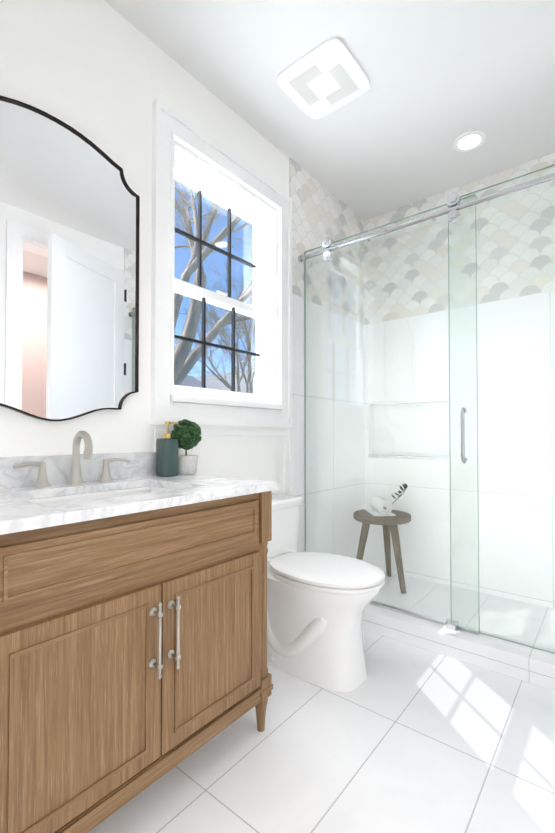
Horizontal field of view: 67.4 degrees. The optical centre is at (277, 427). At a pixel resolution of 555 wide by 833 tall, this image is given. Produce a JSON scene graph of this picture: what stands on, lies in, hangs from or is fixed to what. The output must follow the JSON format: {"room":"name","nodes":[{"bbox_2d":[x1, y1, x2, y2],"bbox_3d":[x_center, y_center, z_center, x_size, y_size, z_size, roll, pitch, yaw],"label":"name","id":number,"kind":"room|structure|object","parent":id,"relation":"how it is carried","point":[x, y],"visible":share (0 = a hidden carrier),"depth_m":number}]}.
{"room":"bathroom","nodes":[
{"label":"bathroom","id":0,"kind":"room"},
{"bbox_2d":[0,0,288,494],"bbox_3d":[-0.444,-0.281,1.926,0.150,2.650,3.600,-1,-1,39],"label":"wall","id":1,"kind":"structure","parent":0,"point":[102,75],"depth_m":1.62},
{"bbox_2d":[0,95,139,420],"bbox_3d":[-0.752,-0.535,1.408,0.020,1.026,0.626,-1,-1,39],"label":"vanity mirror","id":2,"kind":"object","parent":1,"relation":"attached to","point":[69,264],"visible":1,"depth_m":1.43},
{"bbox_2d":[154,429,287,494],"bbox_3d":[-0.224,0.419,2.058,0.012,0.815,0.900,-1,-1,39],"label":"trim","id":3,"kind":"structure","parent":1,"relation":"attached to","point":[158,433],"depth_m":2.16},
{"bbox_2d":[151,99,291,426],"bbox_3d":[-0.271,-0.678,2.115,0.188,1.340,0.930,-1,-1,39],"label":"window","id":4,"kind":"structure","parent":1,"relation":"in","point":[268,403],"depth_m":2.08},
{"bbox_2d":[289,158,364,560],"bbox_3d":[0.364,-0.266,2.800,0.012,2.650,0.925,-1,-1,39],"label":"tiled wall","id":5,"kind":"structure","parent":1,"relation":"attached to","point":[320,212],"depth_m":2.74},
{"bbox_2d":[88,571,554,832],"bbox_3d":[0.346,1.100,1.265,2.180,0.165,3.600,-1,-1,39],"label":"floor","id":6,"kind":"structure","parent":0,"point":[403,737],"depth_m":1.32},
{"bbox_2d":[0,430,278,832],"bbox_3d":[-0.501,0.519,1.246,0.590,1.026,0.940,-1,-1,39],"label":"bathroom vanity","id":7,"kind":"object","parent":6,"relation":"on","point":[133,625],"visible":1,"depth_m":1.02},
{"bbox_2d":[156,421,178,476],"bbox_3d":[-0.439,0.083,1.665,0.080,0.218,0.072,-1,-1,39],"label":"soap dispenser","id":8,"kind":"object","parent":7,"relation":"on","point":[167,447],"visible":0.98,"depth_m":1.64},
{"bbox_2d":[171,419,201,474],"bbox_3d":[-0.383,0.078,1.749,0.134,0.230,0.137,-1,-1,39],"label":"topiary plant","id":9,"kind":"object","parent":7,"relation":"on","point":[186,433],"visible":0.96,"depth_m":1.71},
{"bbox_2d":[267,493,384,691],"bbox_3d":[0.117,0.697,1.881,0.752,0.693,0.456,-1,-1,39],"label":"toilet","id":10,"kind":"object","parent":6,"relation":"on","point":[318,603],"visible":0.75,"depth_m":1.71},
{"bbox_2d":[353,509,410,593],"bbox_3d":[0.703,0.810,2.788,0.378,0.473,0.387,-1,-1,39],"label":"stool","id":11,"kind":"object","parent":6,"relation":"on","point":[391,520],"depth_m":2.69},
{"bbox_2d":[365,483,407,515],"bbox_3d":[0.707,0.468,2.797,0.308,0.210,0.272,-1,-1,39],"label":"roll","id":12,"kind":"object","parent":11,"relation":"on","point":[376,501],"depth_m":2.74},
{"bbox_2d":[362,600,554,690],"bbox_3d":[0.870,0.994,1.917,1.856,0.100,0.150,-1,-1,39],"label":"shower curb","id":13,"kind":"structure","parent":6,"relation":"on","point":[523,663],"depth_m":1.85},
{"bbox_2d":[298,164,554,653],"bbox_3d":[0.865,-0.079,1.929,1.854,2.046,0.095,-1,-1,39],"label":"shower door","id":14,"kind":"structure","parent":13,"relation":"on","point":[453,200],"depth_m":1.98},
{"bbox_2d":[104,0,554,219],"bbox_3d":[0.346,-1.692,1.313,2.180,0.150,3.600,-1,-1,39],"label":"ceiling","id":15,"kind":"structure","parent":0,"point":[442,75],"depth_m":1.91},
{"bbox_2d":[277,37,369,118],"bbox_3d":[0.215,-1.595,1.931,0.340,0.022,0.340,-1,-1,39],"label":"ceiling vent","id":16,"kind":"object","parent":15,"relation":"in","point":[325,78],"visible":1,"depth_m":1.90},
{"bbox_2d":[453,130,485,151],"bbox_3d":[1.070,-1.595,2.321,0.170,0.008,0.170,-1,-1,39],"label":"recessed light","id":17,"kind":"object","parent":15,"relation":"in","point":[468,141],"visible":1,"depth_m":2.32},
{"bbox_2d":[364,153,554,608],"bbox_3d":[1.427,-0.269,2.630,2.180,2.650,0.154,-1,-1,39],"label":"wall","id":18,"kind":"structure","parent":0,"point":[441,411],"depth_m":2.69},
{"label":"outside","id":19,"kind":"structure","parent":0,"visible":0},
{"bbox_3d":[-15.152,4.649,31.437,59.800,0.200,90.000,-1,-1,39],"label":"ground","id":20,"kind":"structure","parent":19,"visible":0},
{"bbox_2d":[180,375,209,388],"bbox_3d":[-8.470,0.503,22.907,8.700,7.800,9.700,-1,-1,39],"label":"house","id":21,"kind":"structure","parent":20,"relation":"on","point":[187,380],"depth_m":25.40},
{"bbox_2d":[174,179,254,384],"bbox_3d":[-1.848,-3.314,10.707,11.650,15.050,9.412,-1,-1,39],"label":"tree","id":22,"kind":"object","parent":20,"relation":"on","point":[187,365],"depth_m":9.14},
{"bbox_2d":[174,260,255,393],"bbox_3d":[-2.075,-1.400,17.699,4.799,11.438,7.017,-1,-1,39],"label":"tree","id":23,"kind":"object","parent":20,"relation":"on","point":[251,368],"depth_m":17.65},
{"bbox_2d":[196,369,255,393],"bbox_3d":[-3.059,0.304,28.824,7.700,8.400,5.700,-1,-1,39],"label":"house","id":24,"kind":"structure","parent":20,"relation":"on","point":[228,377],"depth_m":28.25}
]}

